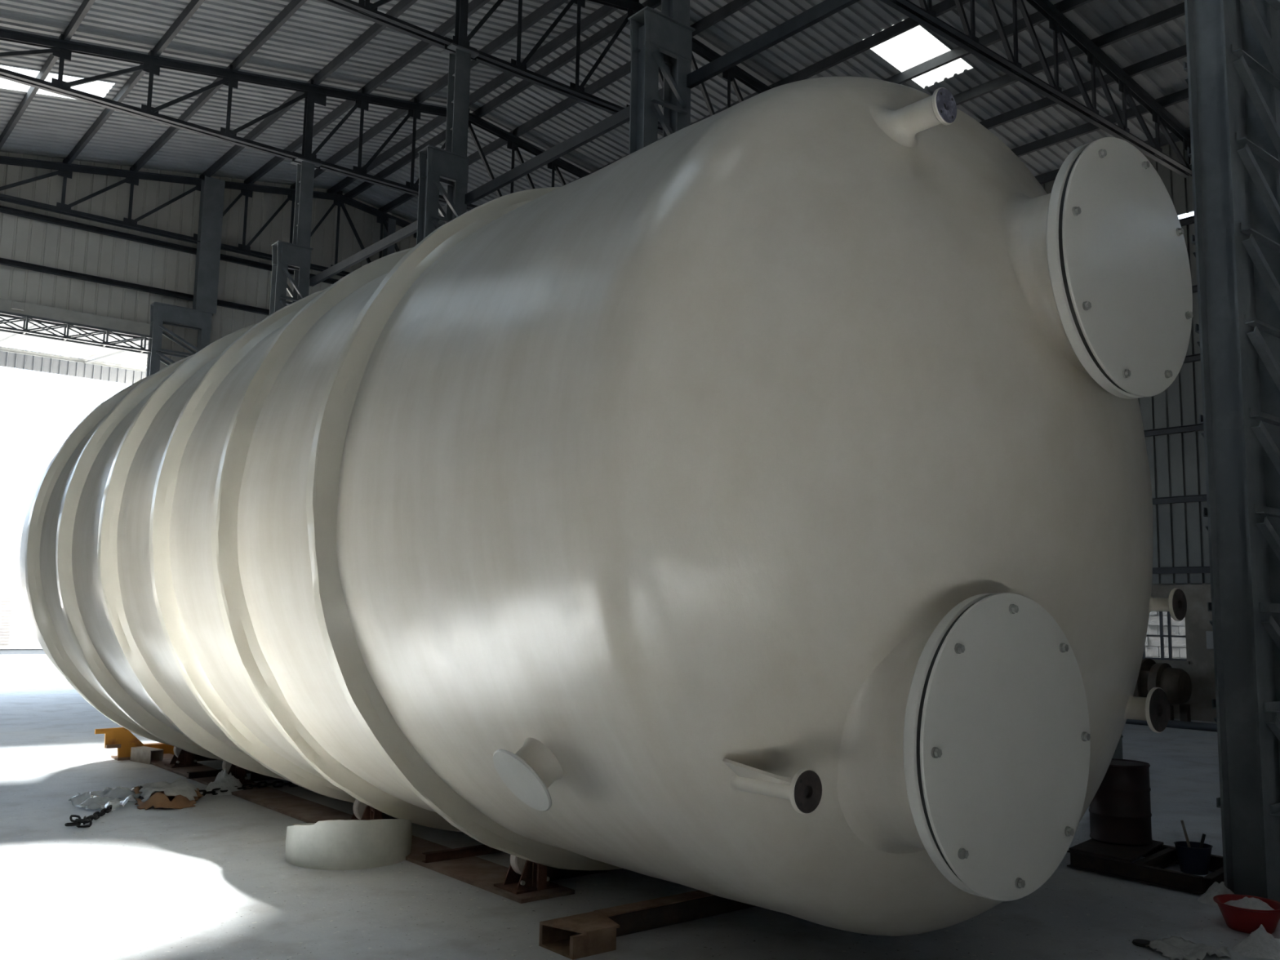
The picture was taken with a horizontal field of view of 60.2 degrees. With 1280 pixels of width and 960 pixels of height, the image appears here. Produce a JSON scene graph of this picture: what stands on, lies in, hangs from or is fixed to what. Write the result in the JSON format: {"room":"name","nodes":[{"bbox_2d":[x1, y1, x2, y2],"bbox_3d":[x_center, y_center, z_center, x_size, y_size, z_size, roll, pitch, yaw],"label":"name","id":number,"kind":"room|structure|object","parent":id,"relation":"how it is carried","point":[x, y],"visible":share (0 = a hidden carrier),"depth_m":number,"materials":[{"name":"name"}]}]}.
{"room":"factory workshop","nodes":[
{"label":"factory workshop","id":0,"kind":"room"},
{"bbox_2d":[0,151,416,373],"bbox_3d":[-8.345,-1.337,25.061,20.700,11.689,0.315,7,-9,-39],"label":"wall","id":1,"kind":"structure","parent":0,"point":[50,259],"depth_m":23.69,"materials":[{"name":"metal"}]},
{"bbox_2d":[0,316,148,384],"bbox_3d":[-14.671,-3.367,24.422,10.400,0.785,6.472,7,-9,-39],"label":"canopy","id":2,"kind":"object","parent":1,"relation":"attached to","point":[12,357],"visible":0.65,"depth_m":27.95,"materials":[{"name":"white metal"}]},
{"bbox_2d":[0,297,150,335],"bbox_3d":[-12.845,-3.457,21.567,6.370,0.280,0.140,7,-9,-39],"label":"trim","id":3,"kind":"structure","parent":1,"relation":"attached to","point":[32,309],"depth_m":22.60,"materials":[{"name":"grey metal"}]},
{"bbox_2d":[0,310,152,354],"bbox_3d":[-12.806,-3.152,21.436,6.520,0.355,0.320,7,-9,-39],"label":"girder","id":4,"kind":"object","parent":1,"relation":"attached to","point":[17,317],"visible":0.97,"depth_m":22.47,"materials":[{"name":"grey metal"}]},
{"bbox_2d":[0,155,417,276],"bbox_3d":[-8.220,-6.033,25.553,20.468,2.025,0.240,7,-9,-39],"label":"roof truss","id":5,"kind":"object","parent":1,"relation":"attached to","point":[64,169],"visible":0.41,"depth_m":23.89,"materials":[{"name":"metal"}]},
{"bbox_2d":[0,0,1190,225],"bbox_3d":[2.166,-7.524,13.300,21.400,1.968,34.000,7,-9,-39],"label":"ceiling","id":6,"kind":"structure","parent":0,"point":[303,41],"depth_m":19.35,"materials":[{"name":"paint"}]},
{"bbox_2d":[0,685,1279,959],"bbox_3d":[1.805,3.238,12.095,20.900,0.200,32.900,7,-9,-39],"label":"floor","id":7,"kind":"structure","parent":0,"point":[212,879],"depth_m":6.34,"materials":[{"name":"concrete"}]},
{"bbox_2d":[64,804,111,827],"bbox_3d":[-4.118,2.522,8.342,0.170,0.087,0.730,2,-7,-6],"label":"chain","id":8,"kind":"object","parent":7,"relation":"on","point":[96,815],"visible":1,"depth_m":8.07,"materials":[{"name":"black metal"}]},
{"bbox_2d":[94,727,174,760],"bbox_3d":[-5.066,2.841,12.094,1.730,0.340,0.310,7,-9,-39],"label":"bracket","id":9,"kind":"object","parent":7,"relation":"on","point":[120,738],"visible":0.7,"depth_m":11.64,"materials":[{"name":"yellow paint"}]},
{"bbox_2d":[129,746,163,764],"bbox_3d":[-5.147,2.872,11.532,0.400,0.140,0.140,-4,-9,38],"label":"tube","id":10,"kind":"object","parent":7,"relation":"on","point":[143,754],"visible":0.95,"depth_m":11.49,"materials":[{"name":"grey metal"}]},
{"bbox_2d":[132,786,203,809],"bbox_3d":[-3.966,2.631,9.295,0.540,0.114,1.055,5,-8,-27],"label":"cardboard sheet","id":11,"kind":"object","parent":7,"relation":"on","point":[159,799],"visible":0.59,"depth_m":8.95,"materials":[{"name":"brown cardboard"}]},
{"bbox_2d":[137,777,198,802],"bbox_3d":[-3.978,2.601,9.332,0.461,0.125,0.701,5,-8,-28],"label":"wrap","id":12,"kind":"object","parent":11,"relation":"on","point":[182,787],"visible":1,"depth_m":9.17,"materials":[{"name":"plastic"}]},
{"bbox_2d":[146,302,213,377],"bbox_3d":[-9.906,0.280,23.246,1.340,7.980,0.400,7,-9,-39],"label":"steel column","id":13,"kind":"structure","parent":7,"relation":"on","point":[161,313],"depth_m":23.50,"materials":[{"name":"grey metal"}]},
{"bbox_2d":[192,175,225,315],"bbox_3d":[-9.447,-5.134,24.218,0.440,3.020,0.220,7,-9,-39],"label":"stanchion","id":14,"kind":"object","parent":13,"relation":"on","point":[212,189],"visible":1,"depth_m":24.14,"materials":[{"name":"grey paint"}]},
{"bbox_2d":[151,753,217,777],"bbox_3d":[-4.695,2.900,11.216,0.418,0.022,1.869,7,-9,-39],"label":"floor plate","id":15,"kind":"object","parent":7,"relation":"on","point":[167,757],"depth_m":11.01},
{"bbox_2d":[164,746,202,768],"bbox_3d":[-4.602,2.753,11.173,0.300,0.262,0.265,7,-9,-39],"label":"stand","id":16,"kind":"object","parent":15,"relation":"on","point":[181,758],"visible":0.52,"depth_m":11.10,"materials":[{"name":"metal"}]},
{"bbox_2d":[186,768,250,778],"bbox_3d":[-3.954,2.795,10.576,0.050,0.055,0.753,-6,-10,45],"label":"bar","id":17,"kind":"object","parent":15,"relation":"on","point":[211,773],"visible":0.35,"depth_m":10.40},
{"bbox_2d":[212,760,254,784],"bbox_3d":[-3.706,2.638,10.104,0.300,0.262,0.265,7,-9,-39],"label":"stand","id":18,"kind":"object","parent":15,"relation":"on","point":[237,772],"visible":0.51,"depth_m":10.04,"materials":[{"name":"metal"}]},
{"bbox_2d":[200,768,243,795],"bbox_3d":[-3.656,2.639,9.703,0.367,0.207,0.338,3,-7,-12],"label":"heap","id":19,"kind":"object","parent":7,"relation":"on","point":[224,780],"visible":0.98,"depth_m":9.65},
{"bbox_2d":[198,781,298,795],"bbox_3d":[-3.307,2.738,9.909,1.537,0.071,0.111,8,-10,-43],"label":"chain","id":20,"kind":"object","parent":7,"relation":"on","point":[213,792],"visible":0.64,"depth_m":9.81,"materials":[{"name":"black metal"}]},
{"bbox_2d":[231,782,352,822],"bbox_3d":[-2.996,2.681,9.190,0.419,0.022,2.179,7,-9,-39],"label":"floor plate","id":21,"kind":"object","parent":7,"relation":"on","point":[301,809],"depth_m":9.02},
{"bbox_2d":[351,799,382,820],"bbox_3d":[-1.977,2.414,8.042,0.300,0.262,0.265,7,-9,-39],"label":"stand","id":22,"kind":"object","parent":21,"relation":"on","point":[362,811],"visible":0.41,"depth_m":7.98,"materials":[{"name":"metal"}]},
{"bbox_2d":[19,76,1193,936],"bbox_3d":[-1.727,0.466,8.970,4.237,4.250,11.476,7,-9,-39],"label":"storage tank","id":23,"kind":"object","parent":22,"relation":"on","point":[752,504],"visible":1,"depth_m":4.57,"materials":[{"name":"white metal"}]},
{"bbox_2d":[493,749,551,811],"bbox_3d":[-0.499,1.269,4.669,0.206,0.267,0.332,7,-9,-39],"label":"nozzle","id":24,"kind":"object","parent":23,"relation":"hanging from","point":[527,773],"depth_m":4.64,"materials":[{"name":"beige plastic"}]},
{"bbox_2d":[269,88,326,315],"bbox_3d":[-6.142,-1.643,19.212,0.835,10.945,0.400,7,-9,-39],"label":"steel column","id":25,"kind":"structure","parent":7,"relation":"on","point":[296,255],"depth_m":19.54,"materials":[{"name":"grey metal"}]},
{"bbox_2d":[0,28,590,210],"bbox_3d":[-4.488,-6.515,21.100,20.468,2.025,0.240,7,-9,-39],"label":"roof truss","id":26,"kind":"object","parent":25,"relation":"on","point":[61,48],"visible":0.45,"depth_m":18.97,"materials":[{"name":"metal"}]},
{"bbox_2d":[309,204,446,286],"bbox_3d":[-4.205,-3.698,17.609,0.060,0.140,5.010,7,-9,-39],"label":"strut","id":27,"kind":"object","parent":25,"relation":"attached to","point":[411,228],"visible":0.65,"depth_m":17.79,"materials":[{"name":"grey metal"}]},
{"bbox_2d":[285,818,412,870],"bbox_3d":[-1.913,2.324,7.284,0.800,0.303,0.809,7,-9,-39],"label":"ring","id":28,"kind":"object","parent":7,"relation":"on","point":[337,844],"visible":0.98,"depth_m":6.93,"materials":[{"name":"white plastic"}]},
{"bbox_2d":[416,0,479,244],"bbox_3d":[-2.747,-2.081,15.193,0.875,10.951,0.400,7,-9,-39],"label":"steel column","id":29,"kind":"structure","parent":7,"relation":"on","point":[449,166],"depth_m":15.51,"materials":[{"name":"grey metal"}]},
{"bbox_2d":[317,0,773,133],"bbox_3d":[-1.108,-6.952,17.067,20.468,2.025,0.240,7,-9,-39],"label":"roof truss","id":30,"kind":"object","parent":29,"relation":"on","point":[365,9],"visible":0.29,"depth_m":16.84,"materials":[{"name":"metal"}]},
{"bbox_2d":[464,87,663,204],"bbox_3d":[-1.033,-4.108,13.824,0.060,0.140,4.360,7,-9,-39],"label":"strut","id":31,"kind":"object","parent":29,"relation":"attached to","point":[620,117],"visible":0.73,"depth_m":13.85,"materials":[{"name":"grey metal"}]},
{"bbox_2d":[405,835,574,903],"bbox_3d":[-1.135,2.441,6.970,0.419,0.022,2.009,7,-9,-39],"label":"support beam","id":32,"kind":"structure","parent":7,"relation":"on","point":[482,873],"depth_m":6.81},
{"bbox_2d":[422,844,503,862],"bbox_3d":[-0.882,2.463,7.433,1.280,0.055,0.050,7,-9,-39],"label":"bar","id":33,"kind":"object","parent":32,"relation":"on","point":[479,850],"visible":0.35,"depth_m":7.17,"materials":[{"name":"metal"}]},
{"bbox_2d":[493,854,559,894],"bbox_3d":[-0.652,2.243,6.461,0.300,0.262,0.265,7,-9,-39],"label":"stand","id":34,"kind":"object","parent":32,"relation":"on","point":[522,876],"visible":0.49,"depth_m":6.39,"materials":[{"name":"metal"}]},
{"bbox_2d":[538,889,755,959],"bbox_3d":[0.539,2.314,6.064,2.460,0.112,0.285,7,-9,-39],"label":"beam","id":35,"kind":"structure","parent":7,"relation":"on","point":[576,936],"depth_m":5.58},
{"bbox_2d":[627,0,695,154],"bbox_3d":[0.225,-2.464,11.663,0.895,10.954,0.400,7,-9,-39],"label":"steel column","id":36,"kind":"structure","parent":7,"relation":"on","point":[663,39],"depth_m":11.77,"materials":[{"name":"grey metal"}]},
{"bbox_2d":[686,0,860,88],"bbox_3d":[2.277,-4.535,9.875,0.060,0.140,5.460,7,-9,-39],"label":"roof beam","id":37,"kind":"structure","parent":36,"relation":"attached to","point":[826,8],"depth_m":11.02,"materials":[{"name":"grey metal"}]},
{"bbox_2d":[880,0,1192,177],"bbox_3d":[2.010,-7.354,13.347,20.468,2.025,0.240,7,-9,-39],"label":"roof truss","id":38,"kind":"object","parent":36,"relation":"on","point":[1059,23],"visible":0.94,"depth_m":17.12,"materials":[{"name":"metal"}]},
{"bbox_2d":[1111,734,1123,759],"bbox_3d":[4.158,2.509,10.218,0.580,0.870,0.580,7,-9,-39],"label":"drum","id":39,"kind":"object","parent":7,"relation":"on","point":[1117,754],"visible":0.02,"depth_m":10.02,"materials":[{"name":"grey metal"}]},
{"bbox_2d":[1132,938,1150,947],"bbox_3d":[2.538,2.337,5.579,0.099,0.018,0.099,7,-9,-39],"label":"lid","id":40,"kind":"object","parent":7,"relation":"on","point":[1138,942],"visible":0.88,"depth_m":5.56,"materials":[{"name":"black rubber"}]},
{"bbox_2d":[1066,838,1224,894],"bbox_3d":[3.373,2.500,7.256,0.899,0.115,1.077,7,-9,-39],"label":"steel tray","id":41,"kind":"object","parent":7,"relation":"on","point":[1091,855],"visible":0.7,"depth_m":7.13,"materials":[{"name":"black metal"}]},
{"bbox_2d":[1088,758,1152,845],"bbox_3d":[3.320,2.161,7.655,0.406,0.644,0.406,7,-9,-39],"label":"drum","id":42,"kind":"object","parent":41,"relation":"on","point":[1120,809],"visible":0.77,"depth_m":7.48,"materials":[{"name":"paint"}]},
{"bbox_2d":[1133,657,1191,721],"bbox_3d":[8.164,3.559,18.908,1.038,1.058,2.380,7,-9,-39],"label":"machine","id":43,"kind":"object","parent":7,"relation":"on","point":[1176,684],"visible":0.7,"depth_m":18.03,"materials":[{"name":"metal"}]},
{"bbox_2d":[1124,719,1217,731],"bbox_3d":[7.319,4.002,18.794,0.120,0.120,8.000,7,-9,-39],"label":"pipe","id":44,"kind":"object","parent":7,"relation":"on","point":[1171,723],"visible":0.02,"depth_m":17.27,"materials":[{"name":"black metal"}]},
{"bbox_2d":[1145,936,1231,959],"bbox_3d":[2.706,2.308,5.477,0.381,0.059,0.340,3,-7,-16],"label":"rag","id":45,"kind":"object","parent":7,"relation":"on","point":[1173,948],"visible":1,"depth_m":5.42,"materials":[{"name":"white fabric"}]},
{"bbox_2d":[1173,820,1213,875],"bbox_3d":[3.637,2.407,7.266,0.232,0.332,0.232,7,-9,-39],"label":"bucket","id":46,"kind":"object","parent":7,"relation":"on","point":[1193,857],"visible":1,"depth_m":7.19,"materials":[{"name":"blue plastic"}]},
{"bbox_2d":[1197,881,1234,905],"bbox_3d":[3.415,2.421,6.506,0.284,0.110,0.220,7,-9,-39],"label":"scrap","id":47,"kind":"object","parent":7,"relation":"on","point":[1215,889],"visible":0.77,"depth_m":6.47,"materials":[{"name":"white fabric"}]},
{"bbox_2d":[1183,0,1279,902],"bbox_3d":[4.002,-2.946,7.392,1.195,11.001,0.400,7,-9,-39],"label":"steel column","id":48,"kind":"structure","parent":7,"relation":"on","point":[1232,66],"depth_m":6.86,"materials":[{"name":"grey metal"}]},
{"bbox_2d":[1213,893,1279,933],"bbox_3d":[3.265,2.316,5.916,0.344,0.169,0.344,7,-9,-39],"label":"basin","id":49,"kind":"object","parent":7,"relation":"on","point":[1245,913],"visible":0.99,"depth_m":5.84,"materials":[{"name":"red plastic"}]},
{"bbox_2d":[1232,924,1279,959],"bbox_3d":[3.114,2.288,5.518,0.371,0.121,0.258,7,-9,-39],"label":"pile","id":50,"kind":"object","parent":7,"relation":"on","point":[1260,944],"visible":1,"depth_m":5.46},
{"bbox_3d":[-2.161,2.813,10.139,0.350,0.022,8.080,7,-9,-39],"label":"floor plate","id":51,"kind":"object","parent":7,"relation":"on","visible":0},
{"bbox_2d":[194,754,217,761],"bbox_3d":[-4.149,2.935,11.916,1.330,0.100,0.090,7,-9,-39],"label":"cross beam","id":52,"kind":"structure","parent":51,"relation":"on","point":[198,757],"depth_m":11.54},
{"bbox_2d":[248,771,280,781],"bbox_3d":[-3.093,2.793,10.656,1.330,0.110,0.090,7,-9,-39],"label":"cross beam","id":53,"kind":"structure","parent":51,"relation":"on","point":[255,776],"depth_m":10.27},
{"bbox_2d":[382,812,396,818],"bbox_3d":[-1.429,2.583,8.670,1.330,0.100,0.090,7,-9,-39],"label":"cross beam","id":54,"kind":"structure","parent":51,"relation":"on","point":[384,815],"depth_m":8.28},
{"bbox_2d":[546,866,622,881],"bbox_3d":[-0.073,2.392,7.038,1.350,0.130,0.090,7,-9,-39],"label":"cross beam","id":55,"kind":"structure","parent":51,"relation":"on","point":[554,873],"depth_m":6.70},
{"bbox_2d":[1040,140,1216,722],"bbox_3d":[9.867,-1.077,19.188,0.580,10.389,32.500,7,-9,-39],"label":"wall","id":56,"kind":"structure","parent":0,"point":[1172,428],"depth_m":19.51,"materials":[{"name":"metal"}]},
{"bbox_2d":[1142,611,1186,660],"bbox_3d":[9.197,2.722,19.701,0.040,0.950,1.174,7,-9,-39],"label":"window","id":57,"kind":"structure","parent":56,"relation":"in","point":[1166,639],"depth_m":19.57,"materials":[{"name":"paint"}]},
{"bbox_2d":[1205,631,1213,648],"bbox_3d":[9.733,2.729,18.821,0.090,0.300,0.140,7,-9,-39],"label":"switch box","id":58,"kind":"object","parent":56,"relation":"attached to","point":[1209,634],"visible":0.56,"depth_m":18.80,"materials":[{"name":"grey metal"}]},
{"label":"outside","id":59,"kind":"structure","parent":0,"visible":0},
{"bbox_2d":[0,648,71,687],"bbox_3d":[-23.078,8.418,58.303,200.000,0.001,200.000,7,-9,-39],"label":"ground","id":60,"kind":"structure","parent":59,"point":[18,667],"depth_m":27.95,"materials":[{"name":"white concrete"}]},
{"bbox_2d":[0,491,42,648],"bbox_3d":[-23.665,3.730,43.916,24.600,5.700,6.800,7,-9,-39],"label":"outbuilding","id":61,"kind":"structure","parent":60,"relation":"on","point":[16,630],"depth_m":40.55,"materials":[{"name":"white"}]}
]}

